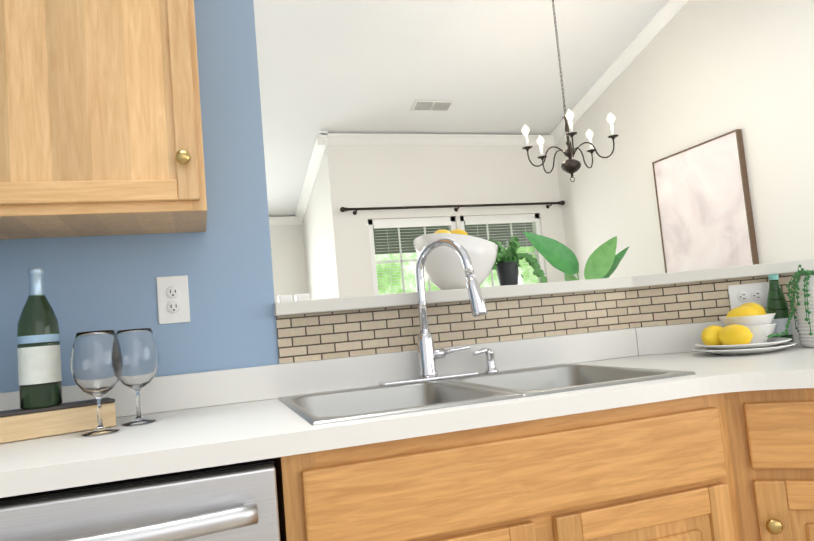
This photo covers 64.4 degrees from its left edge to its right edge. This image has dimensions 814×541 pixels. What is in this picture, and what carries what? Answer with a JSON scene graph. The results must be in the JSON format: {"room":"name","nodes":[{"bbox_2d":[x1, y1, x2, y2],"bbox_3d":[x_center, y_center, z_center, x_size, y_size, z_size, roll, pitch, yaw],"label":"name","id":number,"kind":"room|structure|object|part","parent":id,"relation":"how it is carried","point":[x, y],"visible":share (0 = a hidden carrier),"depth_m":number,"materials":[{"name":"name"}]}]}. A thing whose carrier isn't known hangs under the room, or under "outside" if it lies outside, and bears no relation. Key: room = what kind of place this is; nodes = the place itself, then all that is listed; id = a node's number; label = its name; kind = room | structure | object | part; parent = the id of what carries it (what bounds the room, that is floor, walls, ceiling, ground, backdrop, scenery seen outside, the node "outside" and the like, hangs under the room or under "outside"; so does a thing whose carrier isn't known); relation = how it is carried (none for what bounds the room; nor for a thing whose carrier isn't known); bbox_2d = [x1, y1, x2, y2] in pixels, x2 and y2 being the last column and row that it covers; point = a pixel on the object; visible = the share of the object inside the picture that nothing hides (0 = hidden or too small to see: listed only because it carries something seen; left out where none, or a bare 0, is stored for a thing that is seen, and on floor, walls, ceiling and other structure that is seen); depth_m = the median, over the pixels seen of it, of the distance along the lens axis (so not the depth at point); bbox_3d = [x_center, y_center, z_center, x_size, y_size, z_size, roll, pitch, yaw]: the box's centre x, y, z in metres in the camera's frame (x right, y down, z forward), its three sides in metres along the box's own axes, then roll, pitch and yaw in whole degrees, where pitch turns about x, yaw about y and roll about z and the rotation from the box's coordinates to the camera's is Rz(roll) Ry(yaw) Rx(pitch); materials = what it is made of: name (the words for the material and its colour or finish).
{"room":"kitchen","nodes":[
{"label":"kitchen","id":0,"kind":"room"},
{"bbox_2d":[269,224,306,302],"bbox_3d":[-1.438,-0.485,7.568,0.410,4.600,0.120,-4,-5,-18],"label":"wall","id":1,"kind":"structure","parent":0,"point":[288,259],"depth_m":7.48,"materials":[{"name":"beige paint"}]},
{"bbox_2d":[0,0,628,392],"bbox_3d":[-0.330,-1.034,1.976,2.001,4.600,0.120,-4,-5,-18],"label":"wall","id":2,"kind":"structure","parent":0,"point":[223,262],"depth_m":1.73,"materials":[{"name":"blue paint"}]},
{"bbox_2d":[0,0,206,239],"bbox_3d":[-0.796,-0.640,1.533,0.550,1.074,0.351,-4,-5,-18],"label":"upper cabinet","id":3,"kind":"object","parent":2,"relation":"attached to","point":[100,123],"visible":1,"depth_m":1.41,"materials":[{"name":"brown wood"}]},
{"bbox_3d":[-0.703,-0.166,1.369,0.410,0.046,0.019,-4,-5,-18],"label":"door rail","id":4,"kind":"part","parent":3,"relation":"part of","materials":[{"name":"brown wood"}]},
{"bbox_3d":[-0.747,-0.657,1.412,0.418,0.952,0.009,-4,-5,-18],"label":"door panel","id":5,"kind":"part","parent":3,"relation":"part of","materials":[{"name":"brown wood"}]},
{"bbox_3d":[-0.714,-0.134,1.375,0.490,0.030,0.004,-4,-5,-18],"label":"frame","id":6,"kind":"part","parent":3,"relation":"part of","materials":[{"name":"brown wood"}]},
{"bbox_3d":[-0.492,-0.248,1.419,0.033,0.033,0.031,-4,-5,-18],"label":"knob","id":7,"kind":"part","parent":3,"relation":"part of","materials":[{"name":"gold metal"}]},
{"bbox_3d":[-0.512,-0.668,1.497,0.030,1.074,0.004,-4,-5,-18],"label":"frame","id":8,"kind":"part","parent":3,"relation":"part of","materials":[{"name":"brown wood"}]},
{"bbox_2d":[156,275,189,323],"bbox_3d":[-0.614,0.076,1.697,0.078,0.124,0.010,-4,-5,-18],"label":"outlet","id":9,"kind":"object","parent":2,"relation":"attached to","point":[181,315],"depth_m":1.69,"materials":[{"name":"white plastic"}]},
{"bbox_2d":[166,286,179,298],"bbox_3d":[-0.615,0.057,1.696,0.033,0.032,0.004,-4,-5,-18],"label":"outlet","id":10,"kind":"object","parent":9,"relation":"attached to","point":[172,288],"depth_m":1.69,"materials":[{"name":"white plastic"}]},
{"bbox_2d":[167,300,179,312],"bbox_3d":[-0.611,0.096,1.692,0.033,0.032,0.004,-4,-5,-18],"label":"outlet","id":11,"kind":"object","parent":9,"relation":"attached to","point":[173,303],"depth_m":1.69,"materials":[{"name":"white plastic"}]},
{"bbox_2d":[0,328,638,433],"bbox_3d":[-0.131,0.286,1.819,1.842,0.090,0.020,-4,-5,-18],"label":"backsplash","id":12,"kind":"structure","parent":2,"relation":"attached to","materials":[{"name":"laminate"}]},
{"bbox_2d":[276,288,633,363],"bbox_3d":[0.190,0.157,1.945,1.147,0.130,0.008,-4,-5,-18],"label":"wall tile","id":13,"kind":"structure","parent":2,"relation":"attached to","point":[321,336],"depth_m":1.92,"materials":[{"name":"beige tile"}]},
{"bbox_2d":[302,145,351,299],"bbox_3d":[-0.904,-0.597,6.764,0.120,4.600,1.750,-4,-5,-18],"label":"wall","id":14,"kind":"structure","parent":0,"point":[327,266],"depth_m":6.13,"materials":[{"name":"white paint"}]},
{"bbox_2d":[295,131,327,223],"bbox_3d":[-1.015,-0.903,6.716,0.085,0.544,1.835,-4,-5,-18],"label":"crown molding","id":15,"kind":"structure","parent":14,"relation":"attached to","point":[312,172],"depth_m":6.56,"materials":[{"name":"white wood"}]},
{"bbox_2d":[340,145,565,296],"bbox_3d":[0.450,-1.059,6.385,2.270,3.980,0.120,-4,-5,-18],"label":"wall","id":16,"kind":"structure","parent":0,"point":[397,175],"depth_m":6.26,"materials":[{"name":"beige paint"}]},
{"bbox_2d":[317,133,553,144],"bbox_3d":[0.365,-1.270,6.273,2.475,0.085,0.085,-4,-5,-18],"label":"crown molding","id":17,"kind":"structure","parent":16,"relation":"attached to","point":[404,139],"depth_m":6.22,"materials":[{"name":"white wood"}]},
{"bbox_2d":[340,200,564,214],"bbox_3d":[0.491,-0.610,6.230,2.332,0.066,0.104,-4,-5,-18],"label":"curtain rod","id":18,"kind":"object","parent":16,"relation":"attached to","point":[344,209],"visible":1,"depth_m":6.17,"materials":[{"name":"brown metal"}]},
{"bbox_2d":[373,223,532,254],"bbox_3d":[0.578,-0.395,7.768,3.250,0.300,0.100,-4,-5,-18],"label":"window blinds","id":19,"kind":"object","parent":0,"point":[391,242],"depth_m":7.62,"materials":[{"name":"grey plastic"}]},
{"bbox_2d":[455,216,460,228],"bbox_3d":[0.541,0.196,6.278,0.040,1.454,0.120,-4,-5,-18],"label":"wall","id":20,"kind":"structure","parent":0,"point":[458,222],"depth_m":6.28,"materials":[{"name":"beige paint"}]},
{"bbox_2d":[253,0,667,216],"bbox_3d":[-1.538,-1.907,3.707,7.840,2.038,7.670,-4,-5,-18],"label":"ceiling","id":21,"kind":"structure","parent":0,"point":[490,67],"depth_m":5.21,"materials":[{"name":"white paint"}]},
{"bbox_2d":[411,100,453,111],"bbox_3d":[0.226,-1.465,5.751,0.360,0.014,0.160,-4,-19,-18],"label":"ceiling vent","id":22,"kind":"object","parent":21,"relation":"in","point":[432,105],"visible":0.98,"depth_m":5.74,"materials":[{"name":"white metal"}]},
{"bbox_2d":[522,0,618,181],"bbox_3d":[1.050,-1.313,4.469,0.628,1.436,0.624,-4,-5,-18],"label":"chandelier","id":23,"kind":"object","parent":21,"relation":"hanging from","point":[570,165],"visible":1,"depth_m":4.39,"materials":[{"name":"brown metal"}]},
{"bbox_3d":[0.805,-0.953,4.390,0.027,0.072,0.027,-4,-5,-18],"label":"bulb","id":24,"kind":"part","parent":23,"relation":"part of","materials":[{"name":"beige glass"}]},
{"bbox_2d":[524,135,528,147],"bbox_3d":[0.812,-0.879,4.384,0.021,0.078,0.021,-4,-5,-18],"label":"candle","id":25,"kind":"object","parent":23,"relation":"on","point":[526,137],"depth_m":4.37,"materials":[{"name":"white plastic"}]},
{"bbox_3d":[0.971,-0.943,4.695,0.027,0.072,0.027,-4,-5,-18],"label":"bulb","id":26,"kind":"part","parent":23,"relation":"part of","materials":[{"name":"beige glass"}]},
{"bbox_2d":[539,145,543,156],"bbox_3d":[0.977,-0.869,4.689,0.021,0.078,0.021,-4,-5,-18],"label":"candle","id":27,"kind":"object","parent":23,"relation":"on","point":[541,147],"depth_m":4.68,"materials":[{"name":"white plastic"}]},
{"bbox_3d":[0.950,-0.776,4.392,0.264,0.136,0.056,-4,-5,-18],"label":"arm","id":28,"kind":"part","parent":23,"relation":"part of"},
{"bbox_3d":[1.042,-0.770,4.564,0.045,0.136,0.266,-4,-5,-18],"label":"arm","id":29,"kind":"part","parent":23,"relation":"part of"},
{"bbox_3d":[1.049,-1.520,4.474,0.019,0.918,0.018,-4,-5,-18],"label":"chain","id":30,"kind":"part","parent":23,"relation":"part of","materials":[{"name":"brown metal"}]},
{"bbox_3d":[1.043,-0.994,4.141,0.027,0.072,0.027,-4,-5,-18],"label":"bulb","id":31,"kind":"part","parent":23,"relation":"part of","materials":[{"name":"beige glass"}]},
{"bbox_2d":[568,120,573,133],"bbox_3d":[1.049,-0.920,4.135,0.021,0.078,0.021,-4,-5,-18],"label":"candle","id":32,"kind":"object","parent":23,"relation":"on","point":[570,122],"depth_m":4.13,"materials":[{"name":"white plastic"}]},
{"bbox_3d":[1.083,-0.799,4.253,0.132,0.136,0.238,-4,-5,-18],"label":"arm","id":33,"kind":"part","parent":23,"relation":"part of"},
{"bbox_3d":[1.233,-0.789,4.529,0.242,0.136,0.122,-4,-5,-18],"label":"arm","id":34,"kind":"part","parent":23,"relation":"part of"},
{"bbox_3d":[1.310,-0.978,4.634,0.027,0.072,0.027,-4,-5,-18],"label":"bulb","id":35,"kind":"part","parent":23,"relation":"part of","materials":[{"name":"beige glass"}]},
{"bbox_2d":[588,138,592,150],"bbox_3d":[1.317,-0.903,4.628,0.021,0.078,0.021,-4,-5,-18],"label":"candle","id":36,"kind":"object","parent":23,"relation":"on","point":[590,140],"depth_m":4.62,"materials":[{"name":"white plastic"}]},
{"bbox_3d":[1.258,-0.807,4.337,0.189,0.136,0.197,-4,-5,-18],"label":"arm","id":37,"kind":"part","parent":23,"relation":"part of"},
{"bbox_3d":[1.355,-1.009,4.291,0.027,0.072,0.027,-4,-5,-18],"label":"bulb","id":38,"kind":"part","parent":23,"relation":"part of","materials":[{"name":"beige glass"}]},
{"bbox_2d":[610,123,614,135],"bbox_3d":[1.361,-0.935,4.285,0.021,0.078,0.021,-4,-5,-18],"label":"candle","id":39,"kind":"object","parent":23,"relation":"on","point":[611,125],"depth_m":4.28,"materials":[{"name":"white plastic"}]},
{"bbox_2d":[555,0,813,279],"bbox_3d":[2.918,-1.267,2.631,0.120,4.600,8.770,-4,-5,-18],"label":"wall","id":40,"kind":"structure","parent":0,"point":[695,72],"depth_m":4.71,"materials":[{"name":"beige paint"}]},
{"bbox_2d":[549,0,688,144],"bbox_3d":[2.300,-2.354,3.993,0.085,1.535,5.800,-4,-5,-18],"label":"crown molding","id":41,"kind":"structure","parent":40,"relation":"attached to","point":[662,18],"depth_m":5.49,"materials":[{"name":"white wood"}]},
{"bbox_2d":[652,129,758,272],"bbox_3d":[2.183,-0.389,4.781,0.042,1.070,0.870,-4,-5,-18],"label":"framed painting","id":42,"kind":"object","parent":40,"relation":"attached to","point":[705,213],"visible":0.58,"depth_m":4.71,"materials":[{"name":"paper"}]},
{"bbox_3d":[2.053,-0.345,5.188,0.042,1.046,0.012,-4,-5,-18],"label":"frame","id":43,"kind":"part","parent":42,"relation":"part of","materials":[{"name":"brown wood"}]},
{"bbox_3d":[2.136,-0.914,4.824,0.042,0.012,0.870,-4,-5,-18],"label":"frame","id":44,"kind":"part","parent":42,"relation":"part of","materials":[{"name":"brown wood"}]},
{"bbox_3d":[2.312,-0.433,4.375,0.042,1.046,0.012,-4,-5,-18],"label":"frame","id":45,"kind":"part","parent":42,"relation":"part of","materials":[{"name":"brown wood"}]},
{"bbox_3d":[-0.758,1.368,2.191,8.000,0.060,10.700,-4,-5,-18],"label":"floor carpet","id":46,"kind":"object","parent":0,"visible":0},
{"bbox_2d":[523,231,629,280],"bbox_3d":[1.299,0.531,4.984,1.129,1.686,0.689,-4,-5,-18],"label":"potted plant","id":47,"kind":"object","parent":46,"relation":"on","point":[603,260],"visible":0.31,"depth_m":4.86,"materials":[{"name":"green plant"}]},
{"bbox_3d":[0.073,1.032,-0.668,4.650,0.004,4.710,-4,-5,-18],"label":"floor","id":48,"kind":"structure","parent":0,"visible":0},
{"bbox_2d":[0,237,813,540],"bbox_3d":[0.407,0.511,1.415,2.627,1.313,1.064,-4,-5,-18],"label":"base cabinet","id":49,"kind":"object","parent":48,"relation":"on","point":[661,433],"depth_m":1.31,"materials":[{"name":"brown wood"}]},
{"bbox_2d":[0,397,115,443],"bbox_3d":[-0.759,0.322,1.397,0.226,0.060,0.076,-2,-6,-36],"label":"block","id":50,"kind":"object","parent":49,"relation":"on","point":[27,424],"visible":0.96,"depth_m":1.36,"materials":[{"name":"brown wood"}]},
{"bbox_2d":[17,268,62,408],"bbox_3d":[-0.796,0.143,1.396,0.081,0.298,0.081,-4,-5,-18],"label":"wine bottle","id":51,"kind":"object","parent":50,"relation":"on","point":[39,361],"visible":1,"depth_m":1.36,"materials":[{"name":"green glass"}]},
{"bbox_2d":[70,330,122,435],"bbox_3d":[-0.644,0.232,1.346,0.099,0.210,0.099,-4,-5,-18],"label":"wine glass","id":52,"kind":"object","parent":49,"relation":"on","point":[96,362],"visible":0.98,"depth_m":1.32,"materials":[{"name":"clear glass"}]},
{"bbox_2d":[116,328,158,425],"bbox_3d":[-0.612,0.238,1.462,0.099,0.210,0.099,-4,-5,-18],"label":"wine glass","id":53,"kind":"object","parent":49,"relation":"on","point":[140,351],"visible":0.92,"depth_m":1.43,"materials":[{"name":"clear glass"}]},
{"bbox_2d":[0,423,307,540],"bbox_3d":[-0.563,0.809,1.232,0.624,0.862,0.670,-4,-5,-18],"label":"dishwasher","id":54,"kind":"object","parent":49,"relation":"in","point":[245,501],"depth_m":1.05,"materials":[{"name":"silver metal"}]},
{"bbox_2d":[0,397,327,523],"bbox_3d":[-0.582,0.352,1.335,0.719,0.038,0.652,-4,-5,-18],"label":"countertop","id":55,"kind":"structure","parent":49,"relation":"on","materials":[{"name":"laminate"}]},
{"bbox_2d":[378,237,487,386],"bbox_3d":[0.068,0.105,1.759,0.280,0.392,0.217,-4,-5,-18],"label":"faucet","id":56,"kind":"object","parent":49,"relation":"on","point":[427,354],"depth_m":1.80,"materials":[{"name":"silver metal"}]},
{"bbox_3d":[0.216,0.236,1.867,0.066,0.022,0.035,-4,-5,-18],"label":"soap spout","id":57,"kind":"part","parent":49,"relation":"part of","materials":[{"name":"silver metal"}]},
{"bbox_2d":[553,333,813,396],"bbox_3d":[1.100,0.230,1.667,1.122,0.038,1.064,-4,-5,-18],"label":"countertop","id":58,"kind":"structure","parent":49,"relation":"on","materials":[{"name":"laminate"}]},
{"bbox_2d":[692,302,796,354],"bbox_3d":[0.971,0.168,1.883,0.274,0.142,0.274,-4,-5,-18],"label":"plate","id":59,"kind":"object","parent":49,"relation":"on","point":[747,328],"visible":1,"depth_m":1.84,"materials":[{"name":"white ceramic"}]},
{"bbox_3d":[0.975,0.216,1.879,0.255,0.020,0.255,-4,-5,-18],"label":"plate","id":60,"kind":"part","parent":59,"relation":"part of","materials":[{"name":"white ceramic"}]},
{"bbox_3d":[0.976,0.228,1.879,0.274,0.020,0.274,-4,-5,-18],"label":"plate","id":61,"kind":"part","parent":59,"relation":"part of","materials":[{"name":"white ceramic"}]},
{"bbox_2d":[718,313,776,336],"bbox_3d":[1.006,0.162,1.907,0.153,0.058,0.153,-4,-5,-18],"label":"bowl","id":62,"kind":"object","parent":59,"relation":"on","point":[759,324],"depth_m":1.85,"materials":[{"name":"white ceramic"}]},
{"bbox_2d":[719,322,777,345],"bbox_3d":[1.009,0.189,1.905,0.153,0.058,0.153,-4,-5,-18],"label":"bowl","id":63,"kind":"object","parent":59,"relation":"on","point":[760,331],"depth_m":1.85,"materials":[{"name":"white ceramic"}]},
{"bbox_3d":[0.780,0.542,1.373,0.033,0.033,0.031,-7,-5,20],"label":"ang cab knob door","id":64,"kind":"part","parent":49,"relation":"part of","materials":[{"name":"gold metal"}]},
{"bbox_3d":[1.018,0.332,1.322,0.577,0.142,0.019,-7,-5,20],"label":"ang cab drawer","id":65,"kind":"part","parent":49,"relation":"part of","materials":[{"name":"brown wood"}]},
{"bbox_2d":[766,274,793,341],"bbox_3d":[1.135,0.121,1.977,0.063,0.221,0.063,-4,-5,-18],"label":"bottle","id":66,"kind":"object","parent":49,"relation":"on","point":[777,303],"visible":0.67,"depth_m":1.96,"materials":[{"name":"green glass"}]},
{"bbox_2d":[767,265,813,347],"bbox_3d":[1.148,0.100,1.850,0.309,0.240,0.184,-4,-5,-18],"label":"vase","id":67,"kind":"object","parent":49,"relation":"on","point":[803,293],"visible":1,"depth_m":1.85,"materials":[{"name":"white ceramic"}]},
{"bbox_3d":[1.029,0.457,1.312,0.457,0.060,0.019,-7,-5,20],"label":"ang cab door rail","id":68,"kind":"part","parent":49,"relation":"part of","materials":[{"name":"brown wood"}]},
{"bbox_3d":[1.051,0.702,1.295,0.465,0.441,0.009,-7,-5,20],"label":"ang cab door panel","id":69,"kind":"part","parent":49,"relation":"part of","materials":[{"name":"brown wood"}]},
{"bbox_3d":[-2.925,-1.385,7.192,2.540,2.615,0.120,-4,-5,-18],"label":"wall","id":70,"kind":"structure","parent":0,"visible":0},
{"bbox_2d":[269,216,300,225],"bbox_3d":[-3.749,-0.431,6.717,5.330,0.085,0.085,-4,-5,-18],"label":"crown molding","id":71,"kind":"structure","parent":70,"relation":"attached to","point":[290,220],"depth_m":7.47,"materials":[{"name":"white wood"}]},
{"bbox_3d":[0.651,1.225,6.201,2.270,0.620,0.120,-4,-5,-18],"label":"wall","id":72,"kind":"structure","parent":0,"visible":0},
{"bbox_2d":[368,216,455,294],"bbox_3d":[0.105,0.222,6.126,0.885,1.454,0.100,-4,-5,-18],"label":"dining room window","id":73,"kind":"structure","parent":72,"relation":"in","point":[449,222],"depth_m":6.09,"materials":[{"name":"white wood"}]},
{"bbox_3d":[-0.133,0.249,6.013,0.003,1.304,0.003,-4,-5,-18],"label":"blind cord","id":74,"kind":"part","parent":73,"relation":"part of","materials":[{"name":"white"}]},
{"bbox_3d":[0.039,-0.473,6.196,0.885,0.050,0.070,-4,-5,-18],"label":"frame","id":75,"kind":"part","parent":73,"relation":"part of","materials":[{"name":"white wood"}]},
{"bbox_3d":[0.365,0.218,6.175,0.003,1.304,0.003,-4,-5,-18],"label":"blind cord","id":76,"kind":"part","parent":73,"relation":"part of","materials":[{"name":"white"}]},
{"bbox_2d":[460,213,544,285],"bbox_3d":[0.983,0.168,6.412,0.885,1.454,0.100,-4,-5,-18],"label":"dining room window","id":77,"kind":"structure","parent":72,"relation":"in","point":[534,219],"depth_m":6.46,"materials":[{"name":"white wood"}]},
{"bbox_3d":[0.745,0.195,6.298,0.003,1.304,0.003,-4,-5,-18],"label":"blind cord","id":78,"kind":"part","parent":77,"relation":"part of","materials":[{"name":"white"}]},
{"bbox_3d":[0.917,-0.527,6.482,0.885,0.050,0.070,-4,-5,-18],"label":"frame","id":79,"kind":"part","parent":77,"relation":"part of","materials":[{"name":"white wood"}]},
{"bbox_3d":[1.243,0.164,6.461,0.003,1.304,0.003,-4,-5,-18],"label":"blind cord","id":80,"kind":"part","parent":77,"relation":"part of","materials":[{"name":"white"}]},
{"bbox_3d":[1.375,0.145,6.555,0.050,1.454,0.070,-4,-5,-18],"label":"frame","id":81,"kind":"part","parent":77,"relation":"part of","materials":[{"name":"white wood"}]},
{"bbox_3d":[1.247,0.578,2.047,0.975,1.135,0.115,-6,-5,12],"label":"wall","id":82,"kind":"structure","parent":0,"visible":0},
{"bbox_2d":[274,259,813,315],"bbox_3d":[0.704,0.033,2.009,2.184,0.037,0.853,-4,-5,-18],"label":"ledge","id":83,"kind":"object","parent":82,"relation":"on","point":[378,301],"visible":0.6,"depth_m":1.99,"materials":[{"name":"laminate"}]},
{"bbox_2d":[278,293,309,301],"bbox_3d":[-0.334,0.083,1.907,0.090,0.025,0.040,-4,-5,-18],"label":"shaker","id":84,"kind":"object","parent":83,"relation":"on","point":[289,297],"visible":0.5,"depth_m":1.89,"materials":[{"name":"white ceramic"}]},
{"bbox_2d":[413,229,497,289],"bbox_3d":[0.161,-0.036,2.088,0.273,0.204,0.269,-4,-5,-18],"label":"fruit bowl","id":85,"kind":"object","parent":83,"relation":"on","point":[443,268],"visible":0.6,"depth_m":2.00,"materials":[{"name":"white ceramic"}]},
{"bbox_2d":[488,236,547,285],"bbox_3d":[0.368,-0.031,2.244,0.223,0.183,0.164,-4,-5,-18],"label":"potted plant","id":86,"kind":"object","parent":83,"relation":"on","point":[505,267],"visible":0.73,"depth_m":2.21,"materials":[{"name":"green plant"}]},
{"bbox_3d":[0.350,0.018,2.237,0.083,0.088,0.083,-4,-5,-18],"label":"pot","id":87,"kind":"part","parent":86,"relation":"part of","materials":[{"name":"black plastic"}]},
{"bbox_2d":[629,273,804,327],"bbox_3d":[1.165,0.078,2.032,0.880,0.130,0.008,-6,-5,12],"label":"wall tile","id":88,"kind":"structure","parent":82,"relation":"attached to","point":[685,303],"depth_m":2.08,"materials":[{"name":"beige tile"}]},
{"bbox_2d":[728,282,768,309],"bbox_3d":[1.082,0.081,2.040,0.120,0.078,0.010,-6,-5,12],"label":"outlet","id":89,"kind":"object","parent":88,"relation":"attached to","point":[741,294],"visible":0.9,"depth_m":2.04,"materials":[{"name":"white plastic"}]},
{"label":"outside","id":90,"kind":"structure","parent":0,"visible":0},
{"bbox_2d":[375,247,537,294],"bbox_3d":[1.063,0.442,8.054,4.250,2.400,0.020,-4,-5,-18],"label":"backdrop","id":91,"kind":"structure","parent":90,"point":[386,280],"depth_m":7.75,"materials":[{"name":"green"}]}
]}

